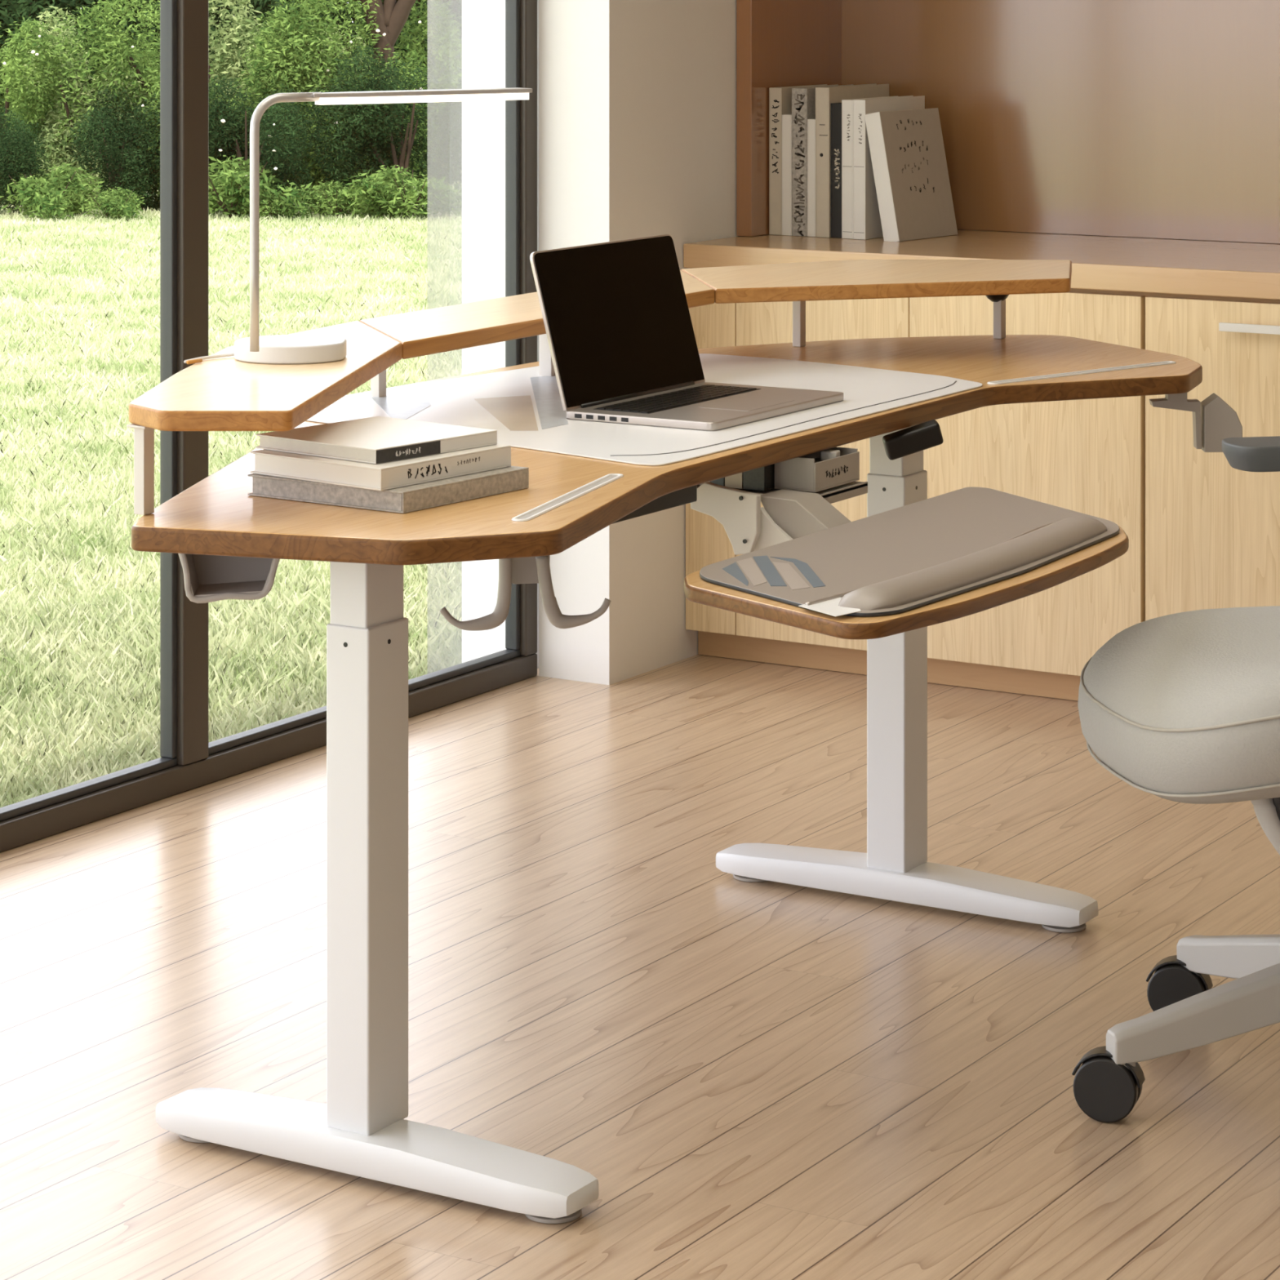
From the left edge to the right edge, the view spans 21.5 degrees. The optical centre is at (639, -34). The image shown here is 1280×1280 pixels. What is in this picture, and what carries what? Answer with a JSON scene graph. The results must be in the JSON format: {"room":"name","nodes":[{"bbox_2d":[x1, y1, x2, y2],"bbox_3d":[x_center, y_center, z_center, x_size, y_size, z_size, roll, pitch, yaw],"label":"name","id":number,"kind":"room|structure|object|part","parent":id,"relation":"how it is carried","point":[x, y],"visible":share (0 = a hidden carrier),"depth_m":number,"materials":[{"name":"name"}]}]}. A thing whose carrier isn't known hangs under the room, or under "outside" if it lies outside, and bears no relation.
{"room":"home office","nodes":[
{"label":"home office","id":0,"kind":"room"},
{"bbox_2d":[0,151,462,784],"bbox_3d":[-18.184,1.640,31.517,56.195,0.200,85.000,0,0,31],"label":"ground","id":1,"kind":"structure","parent":0,"point":[453,187],"depth_m":14.63,"materials":[{"name":"plant"}]},
{"bbox_2d":[0,106,51,214],"bbox_3d":[-3.933,1.215,20.841,0.564,0.694,0.842,0,0,23],"label":"shrub","id":2,"kind":"object","parent":1,"relation":"on","point":[10,150],"visible":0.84,"depth_m":20.82,"materials":[{"name":"green plant"}]},
{"bbox_2d":[0,17,71,202],"bbox_3d":[-4.229,0.839,21.931,1.173,1.490,1.737,0,0,-11],"label":"shrub","id":3,"kind":"object","parent":1,"relation":"on","point":[28,103],"visible":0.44,"depth_m":21.41,"materials":[{"name":"green plant"}]},
{"bbox_2d":[0,2,79,105],"bbox_3d":[-5.796,0.070,24.466,4.110,3.145,2.211,0,0,-36],"label":"tree","id":4,"kind":"object","parent":1,"relation":"on","point":[2,37],"visible":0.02,"depth_m":24.22,"materials":[{"name":"green plant"}]},
{"bbox_2d":[0,0,103,116],"bbox_3d":[-5.138,0.034,24.610,4.370,3.227,2.430,0,0,-42],"label":"tree","id":5,"kind":"object","parent":1,"relation":"on","point":[2,3],"visible":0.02,"depth_m":24.13,"materials":[{"name":"green plant"}]},
{"bbox_2d":[0,162,104,221],"bbox_3d":[-3.549,1.396,20.522,0.601,0.390,0.882,0,0,-30],"label":"plant","id":6,"kind":"object","parent":1,"relation":"on","point":[57,197],"visible":0.97,"depth_m":20.48,"materials":[{"name":"green plant"}]},
{"bbox_2d":[22,5,149,208],"bbox_3d":[-3.594,0.919,21.740,0.776,1.339,1.126,0,0,-26],"label":"shrub","id":7,"kind":"object","parent":1,"relation":"on","point":[51,150],"visible":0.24,"depth_m":21.52,"materials":[{"name":"green plant"}]},
{"bbox_2d":[78,186,145,222],"bbox_3d":[-3.154,1.454,20.403,0.528,0.234,0.362,0,0,35],"label":"plant","id":8,"kind":"object","parent":1,"relation":"on","point":[117,205],"visible":0.96,"depth_m":20.35,"materials":[{"name":"green plant"}]},
{"bbox_2d":[68,82,159,211],"bbox_3d":[-3.197,1.150,21.170,0.677,0.832,1.010,0,0,-2],"label":"shrub","id":9,"kind":"object","parent":1,"relation":"on","point":[103,142],"visible":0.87,"depth_m":21.05,"materials":[{"name":"green plant"}]},
{"bbox_2d":[40,0,316,207],"bbox_3d":[-2.977,0.806,21.669,1.657,1.562,1.304,0,0,21],"label":"tree","id":10,"kind":"object","parent":1,"relation":"on","point":[129,62],"visible":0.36,"depth_m":21.47,"materials":[{"name":"green plant"}]},
{"bbox_2d":[0,207,462,808],"bbox_3d":[-0.523,1.508,13.653,5.338,0.065,16.097,0,0,-12],"label":"grass blades","id":11,"kind":"object","parent":1,"relation":"on","point":[52,744],"visible":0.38,"depth_m":9.99,"materials":[{"name":"green plant"}]},
{"bbox_2d":[0,0,462,181],"bbox_3d":[-2.733,0.140,24.380,3.915,2.995,2.106,0,0,-23],"label":"tree","id":12,"kind":"object","parent":1,"relation":"on","point":[33,7],"visible":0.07,"depth_m":23.82,"materials":[{"name":"green plant"}]},
{"bbox_2d":[208,73,314,208],"bbox_3d":[-2.453,1.117,20.980,0.854,0.902,1.040,0,0,-6],"label":"shrub","id":13,"kind":"object","parent":1,"relation":"on","point":[229,144],"visible":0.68,"depth_m":20.94,"materials":[{"name":"green plant"}]},
{"bbox_2d":[208,155,318,222],"bbox_3d":[-2.426,1.374,20.598,1.012,0.449,0.693,0,0,5],"label":"plant","id":14,"kind":"object","parent":1,"relation":"on","point":[228,195],"visible":0.64,"depth_m":20.44,"materials":[{"name":"green plant"}]},
{"bbox_2d":[81,0,462,185],"bbox_3d":[-2.043,0.070,24.716,4.110,3.145,2.211,0,0,-9],"label":"tree","id":15,"kind":"object","parent":1,"relation":"on","point":[263,6],"visible":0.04,"depth_m":23.91,"materials":[{"name":"green plant"}]},
{"bbox_2d":[241,192,313,221],"bbox_3d":[-2.196,1.468,20.430,0.441,0.195,0.301,0,0,-13],"label":"plant","id":16,"kind":"object","parent":1,"relation":"on","point":[273,213],"visible":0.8,"depth_m":20.36,"materials":[{"name":"green plant"}]},
{"bbox_2d":[208,0,373,196],"bbox_3d":[-2.485,0.756,22.727,1.422,1.692,0.980,0,0,35],"label":"shrub","id":17,"kind":"object","parent":1,"relation":"on","point":[223,50],"visible":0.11,"depth_m":22.69,"materials":[{"name":"green plant"}]},
{"bbox_2d":[290,179,381,218],"bbox_3d":[-1.827,1.439,20.599,0.616,0.273,0.422,0,0,-27],"label":"plant","id":18,"kind":"object","parent":1,"relation":"on","point":[326,201],"visible":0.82,"depth_m":20.53,"materials":[{"name":"green plant"}]},
{"bbox_2d":[232,0,462,199],"bbox_3d":[-1.827,0.773,22.035,1.676,1.632,1.447,0,0,-13],"label":"tree","id":19,"kind":"object","parent":1,"relation":"on","point":[323,77],"visible":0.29,"depth_m":21.78,"materials":[{"name":"green plant"}]},
{"bbox_2d":[302,44,462,212],"bbox_3d":[-1.470,1.025,21.138,1.333,1.098,0.894,0,0,-6],"label":"shrub","id":20,"kind":"object","parent":1,"relation":"on","point":[371,123],"visible":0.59,"depth_m":20.95,"materials":[{"name":"green plant"}]},
{"bbox_2d":[354,0,416,191],"bbox_3d":[-1.836,0.099,22.128,1.700,2.893,1.445,0,0,31],"label":"tree","id":21,"kind":"object","parent":1,"relation":"on","point":[394,15],"visible":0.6,"depth_m":21.87,"materials":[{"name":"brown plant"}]},
{"bbox_2d":[342,164,462,221],"bbox_3d":[-1.402,1.396,20.476,0.601,0.390,0.882,0,0,37],"label":"plant","id":22,"kind":"object","parent":1,"relation":"on","point":[397,202],"visible":0.95,"depth_m":20.36,"materials":[{"name":"green plant"}]},
{"bbox_2d":[462,0,538,668],"bbox_3d":[0.667,-0.310,8.533,0.168,3.700,3.720,0,0,31],"label":"wall","id":23,"kind":"structure","parent":0,"point":[483,21],"depth_m":6.96,"materials":[{"name":"white paint"}]},
{"bbox_2d":[538,0,737,684],"bbox_3d":[0.148,0.015,7.255,0.168,2.850,1.085,0,0,31],"label":"column","id":24,"kind":"structure","parent":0,"point":[637,98],"depth_m":6.83,"materials":[{"name":"white paint"}]},
{"bbox_2d":[0,0,537,852],"bbox_3d":[-2.546,0.015,3.029,0.046,2.850,8.935,0,0,31],"label":"window","id":25,"kind":"structure","parent":24,"relation":"in","point":[188,762],"depth_m":5.90,"materials":[{"name":"metal"}]},
{"bbox_3d":[-1.368,0.022,4.977,0.029,2.744,2.115,0,0,31],"label":"sash","id":26,"kind":"part","parent":25,"relation":"part of","materials":[{"name":"clear glass"}]},
{"bbox_3d":[-2.546,1.417,3.029,0.046,0.046,8.935,0,0,31],"label":"rail","id":27,"kind":"part","parent":25,"relation":"part of","materials":[{"name":"metal"}]},
{"bbox_3d":[-0.518,0.022,6.377,0.029,2.744,1.017,0,0,31],"label":"sash","id":28,"kind":"part","parent":25,"relation":"part of","materials":[{"name":"clear glass"}]},
{"bbox_3d":[-0.238,0.022,6.828,0.046,2.744,0.045,0,0,31],"label":"frame","id":29,"kind":"part","parent":25,"relation":"part of","materials":[{"name":"metal"}]},
{"bbox_2d":[0,654,1279,1279],"bbox_3d":[0.715,1.470,1.625,7.065,0.060,10.120,0,0,31],"label":"floor","id":30,"kind":"structure","parent":0,"point":[767,1080],"depth_m":4.64,"materials":[{"name":"beige wood"}]},
{"bbox_2d":[131,334,1242,1223],"bbox_3d":[0.140,1.051,5.018,1.295,0.777,2.392,0,0,17],"label":"desk","id":31,"kind":"object","parent":30,"relation":"on","point":[229,543],"visible":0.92,"depth_m":4.11,"materials":[{"name":"brown wood"}]},
{"bbox_2d":[248,466,528,513],"bbox_3d":[-0.318,0.651,4.263,0.256,0.026,0.249,0,0,35],"label":"book","id":32,"kind":"object","parent":31,"relation":"on","point":[403,500],"visible":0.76,"depth_m":4.17,"materials":[{"name":"paper"}]},
{"bbox_2d":[250,443,511,490],"bbox_3d":[-0.328,0.625,4.270,0.229,0.027,0.263,0,0,37],"label":"book","id":33,"kind":"object","parent":32,"relation":"on","point":[412,471],"visible":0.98,"depth_m":4.18,"materials":[{"name":"white paper"}]},
{"bbox_2d":[255,416,497,463],"bbox_3d":[-0.335,0.602,4.286,0.214,0.018,0.225,0,0,40],"label":"book","id":34,"kind":"object","parent":33,"relation":"on","point":[375,439],"visible":1,"depth_m":4.25,"materials":[{"name":"paper"}]},
{"bbox_2d":[126,259,1071,515],"bbox_3d":[-0.038,0.597,5.142,0.701,0.134,2.466,0,0,31],"label":"shelf","id":35,"kind":"object","parent":31,"relation":"on","point":[224,393],"visible":0.9,"depth_m":4.99,"materials":[{"name":"brown wood"}]},
{"bbox_3d":[-0.603,0.610,4.090,0.029,0.109,0.032,0,0,31],"label":"leg","id":36,"kind":"part","parent":35,"relation":"part of","materials":[{"name":"white plastic"}]},
{"bbox_2d":[183,87,532,364],"bbox_3d":[-0.390,0.348,4.590,0.478,0.363,0.173,0,0,-31],"label":"desk lamp","id":37,"kind":"object","parent":35,"relation":"on","point":[278,348],"visible":1,"depth_m":4.49,"materials":[{"name":"metal"}]},
{"bbox_3d":[-0.578,0.527,4.541,0.013,0.005,0.115,0,0,35],"label":"cord","id":38,"kind":"part","parent":37,"relation":"part of","materials":[{"name":"white plastic"}]},
{"bbox_2d":[315,93,528,104],"bbox_3d":[-0.296,0.179,4.573,0.325,0.009,0.035,0,0,-35],"label":"diffuser","id":39,"kind":"object","parent":37,"relation":"attached to","point":[320,98],"depth_m":4.54,"materials":[{"name":"white plastic"}]},
{"bbox_3d":[-0.403,0.610,5.189,0.029,0.109,0.032,0,0,31],"label":"leg","id":40,"kind":"part","parent":35,"relation":"part of","materials":[{"name":"white plastic"}]},
{"bbox_3d":[-0.142,0.610,5.468,0.043,0.109,0.070,0,0,31],"label":"leg","id":41,"kind":"part","parent":35,"relation":"part of","materials":[{"name":"white plastic"}]},
{"bbox_3d":[0.279,0.610,5.896,0.029,0.109,0.032,0,0,31],"label":"leg","id":42,"kind":"part","parent":35,"relation":"part of","materials":[{"name":"white plastic"}]},
{"bbox_3d":[0.639,0.579,6.022,0.060,0.045,0.060,0,0,31],"label":"underside knob","id":43,"kind":"part","parent":35,"relation":"part of","materials":[{"name":"black plastic"}]},
{"bbox_3d":[0.643,0.610,6.022,0.029,0.109,0.032,0,0,31],"label":"leg","id":44,"kind":"part","parent":35,"relation":"part of","materials":[{"name":"white plastic"}]},
{"bbox_2d":[306,353,982,466],"bbox_3d":[-0.012,0.663,5.171,0.790,0.003,1.152,0,0,31],"label":"desk mat","id":45,"kind":"object","parent":31,"relation":"on","point":[524,406],"visible":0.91,"depth_m":5.07,"materials":[{"name":"white leather"}]},
{"bbox_2d":[529,234,844,431],"bbox_3d":[0.075,0.541,5.052,0.316,0.242,0.405,0,0,31],"label":"laptop","id":46,"kind":"object","parent":45,"relation":"on","point":[618,324],"visible":1,"depth_m":5.07,"materials":[{"name":"silver metal"}]},
{"bbox_3d":[-0.031,0.536,5.117,0.067,0.231,0.405,0,0,31],"label":"lid","id":47,"kind":"part","parent":46,"relation":"part of","materials":[{"name":"silver metal"}]},
{"bbox_3d":[-0.068,0.714,4.458,0.095,0.036,0.410,0,0,31],"label":"cross rail","id":48,"kind":"part","parent":31,"relation":"part of","materials":[{"name":"black plastic"}]},
{"bbox_2d":[711,477,724,486],"bbox_3d":[0.150,0.722,4.899,0.021,0.048,0.150,0,0,31],"label":"book","id":49,"kind":"object","parent":31,"relation":"in","point":[721,482],"visible":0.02,"depth_m":4.83,"materials":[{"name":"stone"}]},
{"bbox_2d":[724,472,742,488],"bbox_3d":[0.173,0.722,4.885,0.028,0.048,0.150,0,0,31],"label":"book","id":50,"kind":"object","parent":31,"relation":"in","point":[735,481],"visible":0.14,"depth_m":4.82,"materials":[{"name":"paper"}]},
{"bbox_2d":[742,463,774,490],"bbox_3d":[0.201,0.722,4.868,0.034,0.048,0.150,0,0,31],"label":"book","id":51,"kind":"object","parent":31,"relation":"in","point":[762,478],"visible":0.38,"depth_m":4.80,"materials":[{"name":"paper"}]},
{"bbox_3d":[0.185,0.781,4.655,0.057,0.063,0.010,0,0,31],"label":"cheek plate","id":52,"kind":"part","parent":31,"relation":"part of","materials":[{"name":"white plastic"}]},
{"bbox_2d":[697,480,867,503],"bbox_3d":[0.180,0.731,4.883,0.238,0.072,0.195,0,0,31],"label":"shelf","id":53,"kind":"object","parent":31,"relation":"attached to","point":[853,489],"depth_m":4.84,"materials":[{"name":"grey plastic"}]},
{"bbox_2d":[774,446,859,492],"bbox_3d":[0.256,0.723,4.855,0.068,0.048,0.135,0,0,31],"label":"storage box","id":54,"kind":"object","parent":31,"relation":"in","point":[802,473],"visible":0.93,"depth_m":4.81,"materials":[{"name":"grey plastic"}]},
{"bbox_2d":[813,457,822,462],"bbox_3d":[0.252,0.729,4.849,0.052,0.028,0.096,0,0,31],"label":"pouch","id":55,"kind":"object","parent":54,"relation":"in","point":[816,460],"visible":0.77,"depth_m":4.88,"materials":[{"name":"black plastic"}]},
{"bbox_2d":[820,449,839,460],"bbox_3d":[0.275,0.706,4.864,0.024,0.014,0.022,0,0,20],"label":"packet","id":56,"kind":"object","parent":54,"relation":"in","point":[825,455],"visible":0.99,"depth_m":4.86,"materials":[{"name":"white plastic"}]},
{"bbox_2d":[684,489,1128,639],"bbox_3d":[0.388,0.770,4.395,0.401,0.020,1.004,0,0,31],"label":"keyboard tray","id":57,"kind":"object","parent":31,"relation":"on","point":[696,589],"depth_m":4.06,"materials":[{"name":"brown wood"}]},
{"bbox_2d":[699,487,1119,617],"bbox_3d":[0.377,0.748,4.385,0.356,0.024,0.970,0,0,31],"label":"pad","id":58,"kind":"object","parent":31,"relation":"on","point":[931,550],"visible":1,"depth_m":4.31,"materials":[{"name":"beige leather"}]},
{"bbox_2d":[685,267,1279,701],"bbox_3d":[3.107,1.032,5.553,6.653,0.814,0.718,0,0,31],"label":"base cabinet","id":59,"kind":"object","parent":30,"relation":"on","point":[1202,531],"visible":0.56,"depth_m":6.54,"materials":[{"name":"brown wood"}]},
{"bbox_3d":[0.150,1.006,6.976,0.119,0.744,0.022,0,0,31],"label":"door","id":60,"kind":"part","parent":59,"relation":"part of","materials":[{"name":"brown wood"}]},
{"bbox_3d":[0.373,1.006,6.841,0.397,0.744,0.022,0,0,31],"label":"door","id":61,"kind":"part","parent":59,"relation":"part of","materials":[{"name":"brown wood"}]},
{"bbox_2d":[683,229,1279,299],"bbox_3d":[3.113,0.600,5.562,6.653,0.050,0.696,0,0,31],"label":"countertop","id":62,"kind":"structure","parent":59,"relation":"on","point":[1241,269],"depth_m":6.79,"materials":[{"name":"brown wood"}]},
{"bbox_2d":[782,114,791,235],"bbox_3d":[0.384,0.446,7.313,0.023,0.258,0.270,0,0,31],"label":"book","id":63,"kind":"object","parent":62,"relation":"on","point":[786,118],"visible":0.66,"depth_m":7.20,"materials":[{"name":"paper"}]},
{"bbox_2d":[768,84,838,235],"bbox_3d":[0.357,0.417,7.323,0.030,0.315,0.260,0,0,31],"label":"book","id":64,"kind":"object","parent":62,"relation":"on","point":[780,98],"visible":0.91,"depth_m":7.21,"materials":[{"name":"paper"}]},
{"bbox_2d":[807,118,815,236],"bbox_3d":[0.417,0.450,7.252,0.021,0.250,0.200,0,0,31],"label":"book","id":65,"kind":"object","parent":62,"relation":"on","point":[811,122],"visible":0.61,"depth_m":7.17,"materials":[{"name":"paper"}]},
{"bbox_2d":[791,84,853,236],"bbox_3d":[0.412,0.418,7.301,0.037,0.318,0.280,0,0,31],"label":"book","id":66,"kind":"object","parent":62,"relation":"on","point":[803,99],"visible":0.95,"depth_m":7.18,"materials":[{"name":"paper"}]},
{"bbox_2d":[831,102,841,238],"bbox_3d":[0.485,0.432,7.246,0.030,0.285,0.260,0,0,31],"label":"book","id":67,"kind":"object","parent":62,"relation":"on","point":[836,108],"visible":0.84,"depth_m":7.13,"materials":[{"name":"paper"}]},
{"bbox_2d":[815,83,888,237],"bbox_3d":[0.460,0.415,7.267,0.033,0.318,0.280,0,0,31],"label":"book","id":68,"kind":"object","parent":62,"relation":"on","point":[824,96],"visible":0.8,"depth_m":7.15,"materials":[{"name":"white paper"}]},
{"bbox_2d":[841,95,897,239],"bbox_3d":[0.506,0.428,7.224,0.027,0.293,0.260,0,0,31],"label":"book","id":69,"kind":"object","parent":62,"relation":"on","point":[846,104],"visible":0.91,"depth_m":7.11,"materials":[{"name":"paper"}]},
{"bbox_2d":[853,95,924,239],"bbox_3d":[0.534,0.427,7.213,0.030,0.294,0.280,0,0,31],"label":"book","id":70,"kind":"object","parent":62,"relation":"on","point":[867,224],"visible":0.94,"depth_m":7.10,"materials":[{"name":"grey paper"}]},
{"bbox_2d":[865,107,957,241],"bbox_3d":[0.578,0.443,7.153,0.087,0.277,0.231,0,0,37],"label":"book","id":71,"kind":"object","parent":62,"relation":"on","point":[907,148],"visible":1,"depth_m":7.12,"materials":[{"name":"white paper"}]},
{"bbox_2d":[736,0,1279,243],"bbox_3d":[3.171,-0.313,5.657,6.652,1.774,0.473,0,0,31],"label":"wall","id":72,"kind":"structure","parent":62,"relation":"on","point":[1137,118],"depth_m":7.19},
{"bbox_3d":[0.344,-0.293,7.374,0.037,1.734,0.473,0,0,31],"label":"panel","id":73,"kind":"part","parent":72,"relation":"part of","materials":[{"name":"brown wood"}]},
{"bbox_3d":[0.756,1.006,6.608,0.497,0.744,0.022,0,0,31],"label":"door","id":74,"kind":"part","parent":59,"relation":"part of","materials":[{"name":"brown wood"}]},
{"bbox_3d":[1.186,1.006,6.347,0.493,0.744,0.022,0,0,31],"label":"door","id":75,"kind":"part","parent":59,"relation":"part of","materials":[{"name":"brown wood"}]},
{"bbox_3d":[1.214,0.680,6.300,0.264,0.016,0.030,0,0,31],"label":"handle","id":76,"kind":"part","parent":59,"relation":"part of","materials":[{"name":"white plastic"}]},
{"bbox_2d":[1071,435,1279,1122],"bbox_3d":[0.940,0.889,4.326,0.732,1.099,0.739,0,0,31],"label":"office chair","id":77,"kind":"object","parent":30,"relation":"on","point":[1181,707],"visible":1,"depth_m":4.21,"materials":[{"name":"grey fabric"}]},
{"bbox_2d":[1071,1045,1145,1088],"bbox_3d":[0.586,1.380,4.210,0.087,0.050,0.032,0,0,19],"label":"hood","id":78,"kind":"object","parent":77,"relation":"attached to","point":[1105,1066],"depth_m":4.19,"materials":[{"name":"black plastic"}]},
{"bbox_3d":[0.845,0.945,4.300,0.524,0.175,0.524,0,0,-13],"label":"seat","id":79,"kind":"part","parent":77,"relation":"part of","materials":[{"name":"grey fabric"}]},
{"bbox_2d":[1146,955,1213,990],"bbox_3d":[0.737,1.380,4.598,0.087,0.050,0.032,0,0,19],"label":"hood","id":80,"kind":"object","parent":77,"relation":"attached to","point":[1175,972],"depth_m":4.58,"materials":[{"name":"black plastic"}]},
{"bbox_3d":[0.744,1.310,4.245,0.328,0.115,0.050,0,0,-16],"label":"leg","id":81,"kind":"part","parent":77,"relation":"part of","materials":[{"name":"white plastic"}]},
{"bbox_3d":[0.830,1.310,4.466,0.050,0.115,0.328,0,0,-31],"label":"leg","id":82,"kind":"part","parent":77,"relation":"part of","materials":[{"name":"white plastic"}]},
{"bbox_3d":[0.941,0.668,4.624,0.287,0.036,0.099,0,0,-10],"label":"armrest","id":83,"kind":"part","parent":77,"relation":"part of","materials":[{"name":"grey plastic"}]},
{"bbox_3d":[0.809,1.072,4.173,0.117,0.144,0.044,0,0,-7],"label":"support arm","id":84,"kind":"part","parent":77,"relation":"part of","materials":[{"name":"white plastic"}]},
{"bbox_2d":[1200,393,1242,452],"bbox_3d":[0.974,0.764,5.645,0.064,0.093,0.051,0,0,0],"label":"bracket","id":85,"kind":"object","parent":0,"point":[1219,421],"depth_m":5.62,"materials":[{"name":"grey plastic"}]}
]}

